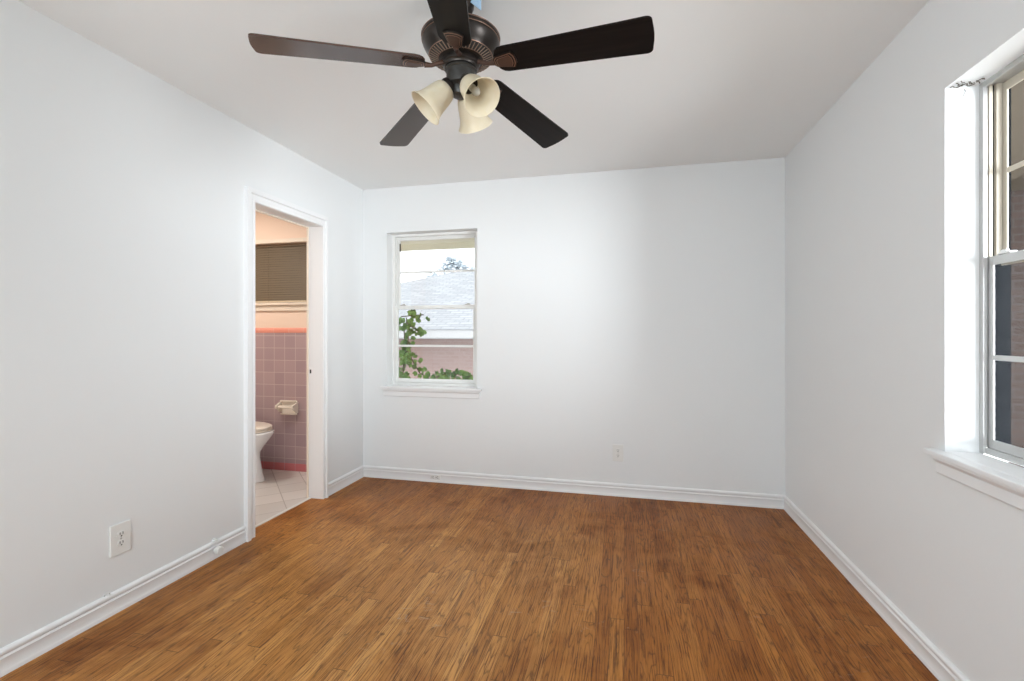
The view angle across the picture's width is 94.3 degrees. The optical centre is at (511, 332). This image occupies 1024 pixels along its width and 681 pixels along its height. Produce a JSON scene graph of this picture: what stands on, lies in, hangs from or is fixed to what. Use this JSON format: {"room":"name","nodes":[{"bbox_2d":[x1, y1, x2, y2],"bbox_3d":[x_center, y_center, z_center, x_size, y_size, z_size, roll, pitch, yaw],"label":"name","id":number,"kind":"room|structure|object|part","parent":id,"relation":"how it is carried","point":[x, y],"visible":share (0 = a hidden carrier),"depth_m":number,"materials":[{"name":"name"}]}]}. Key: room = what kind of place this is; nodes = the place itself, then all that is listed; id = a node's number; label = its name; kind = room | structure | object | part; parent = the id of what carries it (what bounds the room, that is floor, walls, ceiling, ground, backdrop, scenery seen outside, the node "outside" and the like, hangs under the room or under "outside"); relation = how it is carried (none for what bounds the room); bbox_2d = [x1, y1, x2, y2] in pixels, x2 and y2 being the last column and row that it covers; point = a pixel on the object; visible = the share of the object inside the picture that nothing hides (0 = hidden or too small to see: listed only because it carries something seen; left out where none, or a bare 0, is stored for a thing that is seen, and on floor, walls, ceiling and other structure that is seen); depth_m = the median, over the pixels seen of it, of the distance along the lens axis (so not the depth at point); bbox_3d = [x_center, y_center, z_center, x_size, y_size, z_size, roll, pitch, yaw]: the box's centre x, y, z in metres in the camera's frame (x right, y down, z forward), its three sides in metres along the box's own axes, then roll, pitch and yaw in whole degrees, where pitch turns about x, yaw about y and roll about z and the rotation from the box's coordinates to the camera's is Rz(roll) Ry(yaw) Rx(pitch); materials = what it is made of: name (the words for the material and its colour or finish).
{"room":"empty bedroom","nodes":[
{"label":"empty bedroom","id":0,"kind":"room"},
{"bbox_2d":[0,0,362,648],"bbox_3d":[-1.853,0.060,1.827,0.120,2.560,4.586,0,0,13],"label":"wall","id":1,"kind":"structure","parent":0,"point":[122,189],"depth_m":2.10,"materials":[{"name":"white paint"}]},
{"bbox_2d":[109,519,130,557],"bbox_3d":[-1.723,0.904,2.091,0.012,0.136,0.088,0,0,13],"label":"wall outlet","id":2,"kind":"object","parent":1,"relation":"attached to","point":[120,533],"visible":1,"depth_m":2.08,"materials":[{"name":"white plastic"}]},
{"bbox_2d":[117,539,124,546],"bbox_3d":[-1.721,0.923,2.090,0.007,0.025,0.033,0,0,13],"label":"receptacle","id":3,"kind":"object","parent":2,"relation":"attached to","point":[120,542],"depth_m":2.09,"materials":[{"name":"grey plastic"}]},
{"bbox_2d":[117,530,124,537],"bbox_3d":[-1.721,0.884,2.090,0.007,0.025,0.033,0,0,13],"label":"receptacle","id":4,"kind":"object","parent":2,"relation":"attached to","point":[120,533],"depth_m":2.09,"materials":[{"name":"grey plastic"}]},
{"bbox_2d":[0,465,363,677],"bbox_3d":[-1.764,1.173,1.909,0.015,0.095,4.386,0,0,13],"label":"baseboard","id":5,"kind":"structure","parent":1,"relation":"attached to","point":[33,645],"depth_m":2.06,"materials":[{"name":"white paint"}]},
{"bbox_2d":[212,538,223,554],"bbox_3d":[-1.591,1.153,2.564,0.051,0.083,0.044,0,0,13],"label":"wall fitting","id":6,"kind":"object","parent":1,"relation":"attached to","point":[218,550],"visible":1,"depth_m":2.56,"materials":[{"name":"white plastic"}]},
{"bbox_2d":[255,497,310,527],"bbox_3d":[-1.566,1.242,3.191,0.022,0.056,0.697,0,0,13],"label":"trim","id":7,"kind":"structure","parent":1,"relation":"attached to","point":[301,502],"depth_m":3.21,"materials":[{"name":"white stone"}]},
{"bbox_2d":[244,186,327,541],"bbox_3d":[-1.526,0.181,3.166,0.151,2.078,0.777,0,0,13],"label":"door frame","id":8,"kind":"structure","parent":1,"relation":"in","point":[316,224],"depth_m":3.48,"materials":[{"name":"white paint"}]},
{"bbox_2d":[0,469,938,680],"bbox_3d":[-1.114,1.279,1.653,5.472,0.122,4.586,0,0,13],"label":"floor","id":9,"kind":"structure","parent":0,"point":[374,579],"depth_m":2.16,"materials":[{"name":"brown wood"}]},
{"bbox_2d":[255,421,273,482],"bbox_3d":[-2.374,0.844,3.981,0.810,0.748,0.420,0,0,13],"label":"toilet","id":10,"kind":"object","parent":9,"relation":"on","point":[264,431],"visible":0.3,"depth_m":3.89,"materials":[{"name":"white ceramic"}]},
{"bbox_3d":[-2.275,0.799,3.958,0.574,0.019,0.366,0,0,13],"label":"seat","id":11,"kind":"part","parent":10,"relation":"part of","materials":[{"name":"beige"}]},
{"bbox_3d":[-2.276,0.776,3.958,0.572,0.026,0.366,0,0,13],"label":"lid","id":12,"kind":"part","parent":10,"relation":"part of","materials":[{"name":"beige"}]},
{"bbox_2d":[18,0,928,189],"bbox_3d":[-1.141,-1.280,1.759,5.572,0.120,4.781,0,0,13],"label":"ceiling","id":13,"kind":"structure","parent":0,"point":[720,80],"depth_m":2.25,"materials":[{"name":"white paint"}]},
{"bbox_2d":[248,0,654,147],"bbox_3d":[-0.159,-0.983,1.680,1.270,0.472,1.279,0,0,13],"label":"ceiling fan","id":14,"kind":"object","parent":13,"relation":"hanging from","point":[461,43],"visible":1,"depth_m":1.62,"materials":[{"name":"brown wood"}]},
{"bbox_3d":[-0.567,-0.933,1.583,0.549,0.006,0.140,-4,10,-17],"label":"blade","id":15,"kind":"part","parent":14,"relation":"part of","materials":[{"name":"brown wood"}]},
{"bbox_3d":[-0.410,-0.914,2.024,0.140,0.006,0.537,-13,1,-36],"label":"blade","id":16,"kind":"part","parent":14,"relation":"part of","materials":[{"name":"wood"}]},
{"bbox_3d":[-0.286,-0.821,1.675,0.147,0.148,0.130,0,0,13],"label":"lamp shade","id":17,"kind":"part","parent":14,"relation":"part of","materials":[{"name":"white glass"}]},
{"bbox_2d":[442,77,453,90],"bbox_3d":[-0.227,-0.876,1.694,0.064,0.062,0.068,0,0,13],"label":"socket","id":18,"kind":"object","parent":14,"relation":"attached to","point":[447,82],"depth_m":1.66,"materials":[{"name":"black metal"}]},
{"bbox_3d":[-0.188,-0.953,1.306,0.140,0.006,0.537,11,1,1],"label":"blade","id":19,"kind":"part","parent":14,"relation":"part of","materials":[{"name":"brown wood"}]},
{"bbox_2d":[459,73,477,93],"bbox_3d":[-0.154,-0.876,1.667,0.066,0.062,0.067,0,0,13],"label":"socket","id":20,"kind":"object","parent":14,"relation":"attached to","point":[474,86],"depth_m":1.64,"materials":[{"name":"black metal"}]},
{"bbox_3d":[-0.134,-0.845,1.643,0.030,0.064,0.064,0,0,-43],"label":"bulb","id":21,"kind":"part","parent":14,"relation":"part of","materials":[{"name":"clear glass"}]},
{"bbox_3d":[-0.145,-0.821,1.796,0.134,0.148,0.148,0,0,13],"label":"lamp shade","id":22,"kind":"part","parent":14,"relation":"part of","materials":[{"name":"white glass"}]},
{"bbox_3d":[-0.116,-0.821,1.617,0.145,0.148,0.139,0,0,13],"label":"lamp shade","id":23,"kind":"part","parent":14,"relation":"part of","materials":[{"name":"white glass"}]},
{"bbox_3d":[0.053,-0.921,2.019,0.140,0.006,0.537,-17,-15,34],"label":"blade","id":24,"kind":"part","parent":14,"relation":"part of","materials":[{"name":"brown wood"}]},
{"bbox_3d":[0.193,-0.945,1.575,0.537,0.006,0.140,2,-13,19],"label":"blade","id":25,"kind":"part","parent":14,"relation":"part of","materials":[{"name":"brown wood"}]},
{"bbox_2d":[255,157,784,494],"bbox_3d":[-0.614,0.300,3.991,5.572,3.040,0.195,0,0,13],"label":"wall","id":26,"kind":"structure","parent":0,"point":[642,310],"depth_m":3.58,"materials":[{"name":"white paint"}]},
{"bbox_2d":[255,333,306,463],"bbox_3d":[-2.319,0.575,4.288,1.917,1.153,0.010,0,0,13],"label":"wall tile","id":27,"kind":"object","parent":26,"relation":"attached to","point":[280,358],"depth_m":4.22,"materials":[{"name":"tile"}]},
{"bbox_2d":[255,237,306,310],"bbox_3d":[-2.139,-0.516,4.304,0.860,0.638,0.175,0,0,13],"label":"window","id":28,"kind":"structure","parent":26,"relation":"in","point":[285,306],"depth_m":4.21,"materials":[{"name":"brown slatted blind"},{"name":"cream paint"}]},
{"bbox_2d":[255,243,306,302],"bbox_3d":[-2.139,-0.537,4.289,0.744,0.524,0.025,0,0,13],"label":"window blind","id":29,"kind":"object","parent":28,"relation":"attached to","point":[280,269],"visible":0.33,"depth_m":4.27,"materials":[{"name":"brown"}]},
{"bbox_3d":[-2.139,-0.282,4.289,0.744,0.014,0.020,0,0,13],"label":"rail","id":30,"kind":"part","parent":29,"relation":"part of","materials":[{"name":"beige"}]},
{"bbox_3d":[-2.154,-0.818,4.243,0.860,0.035,0.022,0,0,13],"label":"head casing","id":31,"kind":"part","parent":28,"relation":"part of","materials":[{"name":"beige paint"}]},
{"bbox_2d":[255,328,306,332],"bbox_3d":[-2.320,-0.024,4.285,1.917,0.044,0.015,0,0,13],"label":"trim","id":32,"kind":"structure","parent":26,"relation":"attached to","point":[257,330],"depth_m":4.22,"materials":[{"name":"tile"}]},
{"bbox_2d":[261,461,306,471],"bbox_3d":[-2.319,1.185,4.287,1.917,0.067,0.012,0,0,13],"label":"trim","id":33,"kind":"structure","parent":26,"relation":"attached to","point":[265,465],"depth_m":4.21,"materials":[{"name":"tile"}]},
{"bbox_2d":[275,400,297,414],"bbox_3d":[-1.975,0.656,4.162,0.182,0.126,0.077,0,0,13],"label":"toilet paper holder","id":34,"kind":"object","parent":26,"relation":"attached to","point":[287,407],"visible":1,"depth_m":4.17,"materials":[{"name":"beige ceramic"}]},
{"bbox_3d":[-2.054,0.655,4.181,0.020,0.094,0.077,0,0,13],"label":"arm","id":35,"kind":"part","parent":34,"relation":"part of","materials":[{"name":"beige ceramic"}]},
{"bbox_3d":[-1.964,0.655,4.194,0.158,0.120,0.010,0,0,13],"label":"plate","id":36,"kind":"part","parent":34,"relation":"part of","materials":[{"name":"beige ceramic"}]},
{"bbox_3d":[-1.896,0.655,4.143,0.018,0.094,0.077,0,0,13],"label":"arm","id":37,"kind":"part","parent":34,"relation":"part of","materials":[{"name":"beige ceramic"}]},
{"bbox_2d":[380,231,481,398],"bbox_3d":[-0.650,-0.157,3.969,0.882,1.371,0.220,0,0,13],"label":"window","id":38,"kind":"structure","parent":26,"relation":"in","point":[401,387],"depth_m":4.00,"materials":[{"name":"white wood"}]},
{"bbox_3d":[-0.651,0.093,4.029,0.734,0.656,0.024,0,0,13],"label":"sash","id":39,"kind":"part","parent":38,"relation":"part of","materials":[{"name":"white wood"}]},
{"bbox_3d":[-0.643,-0.518,4.066,0.734,0.624,0.024,0,0,13],"label":"sash","id":40,"kind":"part","parent":38,"relation":"part of","materials":[{"name":"white metal"}]},
{"bbox_2d":[401,238,474,244],"bbox_3d":[-0.790,-0.927,4.492,7.400,0.025,0.700,0,0,13],"label":"roof eave","id":41,"kind":"object","parent":26,"relation":"attached to","point":[464,239],"visible":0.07,"depth_m":4.75,"materials":[{"name":"beige"}]},
{"bbox_2d":[401,242,474,250],"bbox_3d":[-0.706,-0.968,4.848,7.400,0.225,0.030,0,0,13],"label":"roof fascia","id":42,"kind":"object","parent":41,"relation":"attached to","point":[457,245],"visible":0.07,"depth_m":4.84,"materials":[{"name":"beige"}]},
{"bbox_2d":[363,465,784,508],"bbox_3d":[0.313,1.173,3.664,3.253,0.095,0.015,0,0,13],"label":"baseboard","id":43,"kind":"structure","parent":26,"relation":"attached to","point":[775,501],"depth_m":3.60,"materials":[{"name":"white paint"}]},
{"bbox_2d":[430,475,439,479],"bbox_3d":[-0.627,1.177,3.878,0.088,0.036,0.007,0,0,13],"label":"baseboard outlet","id":44,"kind":"object","parent":43,"relation":"attached to","point":[431,476],"visible":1,"depth_m":3.88,"materials":[{"name":"white plastic"}]},
{"bbox_2d":[613,444,622,461],"bbox_3d":[0.793,0.898,3.554,0.078,0.126,0.009,0,0,13],"label":"wall outlet","id":45,"kind":"object","parent":26,"relation":"attached to","point":[617,449],"visible":1,"depth_m":3.55,"materials":[{"name":"white plastic"}]},
{"bbox_2d":[785,0,1023,680],"bbox_3d":[1.460,0.300,1.046,0.182,3.040,4.586,0,0,13],"label":"wall","id":46,"kind":"structure","parent":0,"point":[882,191],"depth_m":1.89,"materials":[{"name":"white paint"}]},
{"bbox_2d":[784,495,969,680],"bbox_3d":[1.387,1.173,1.166,0.015,0.095,4.386,0,0,13],"label":"baseboard","id":47,"kind":"structure","parent":46,"relation":"attached to","point":[939,665],"depth_m":2.02,"materials":[{"name":"white paint"}]},
{"bbox_2d":[924,54,1023,511],"bbox_3d":[1.457,-0.179,1.126,0.224,1.350,1.150,0,0,13],"label":"window","id":48,"kind":"structure","parent":46,"relation":"in","point":[1003,481],"depth_m":1.60,"materials":[{"name":"white wood"}]},
{"bbox_3d":[1.524,-0.221,1.110,0.078,1.266,1.060,0,0,13],"label":"frame","id":49,"kind":"part","parent":48,"relation":"part of","materials":[{"name":"white wood"}]},
{"bbox_3d":[1.503,0.065,1.115,0.006,0.646,1.032,0,0,13],"label":"sash","id":50,"kind":"part","parent":48,"relation":"part of","materials":[{"name":"white wood"}]},
{"bbox_3d":[1.540,-0.535,1.106,0.006,0.614,1.032,0,0,13],"label":"sash","id":51,"kind":"part","parent":48,"relation":"part of","materials":[{"name":"white wood"}]},
{"label":"outside","id":52,"kind":"structure","parent":0,"visible":0},
{"bbox_3d":[7.345,2.520,31.146,80.000,0.200,56.000,0,0,13],"label":"ground","id":53,"kind":"structure","parent":52,"visible":0},
{"bbox_2d":[399,309,472,379],"bbox_3d":[-0.634,1.131,4.255,1.006,2.699,0.138,0,0,13],"label":"vine","id":54,"kind":"object","parent":53,"relation":"on","point":[405,355],"visible":0.49,"depth_m":4.29,"materials":[{"name":"green plant"}]},
{"bbox_2d":[399,271,474,386],"bbox_3d":[-0.897,0.295,14.056,12.200,4.250,9.050,0,0,13],"label":"house","id":55,"kind":"structure","parent":53,"relation":"on","point":[445,326],"depth_m":10.20,"materials":[{"name":"pink brick"}]},
{"bbox_2d":[425,256,474,277],"bbox_3d":[-1.910,-0.837,25.106,6.173,6.533,2.263,0,0,13],"label":"tree","id":56,"kind":"object","parent":53,"relation":"on","point":[451,263],"visible":0.19,"depth_m":25.08,"materials":[{"name":"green plant"}]},
{"bbox_2d":[1008,175,1023,467],"bbox_3d":[7.091,0.420,5.453,7.500,4.000,4.130,0,0,13],"label":"brick wing","id":57,"kind":"object","parent":53,"relation":"on","point":[1017,184],"visible":0.02,"depth_m":4.60,"materials":[{"name":"grey brick"}]},
{"bbox_2d":[1011,80,1023,179],"bbox_3d":[2.327,-0.927,2.195,0.978,0.025,2.341,0,0,13],"label":"roof eave","id":58,"kind":"object","parent":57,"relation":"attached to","point":[1017,91],"visible":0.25,"depth_m":2.12,"materials":[{"name":"brown"}]}
]}

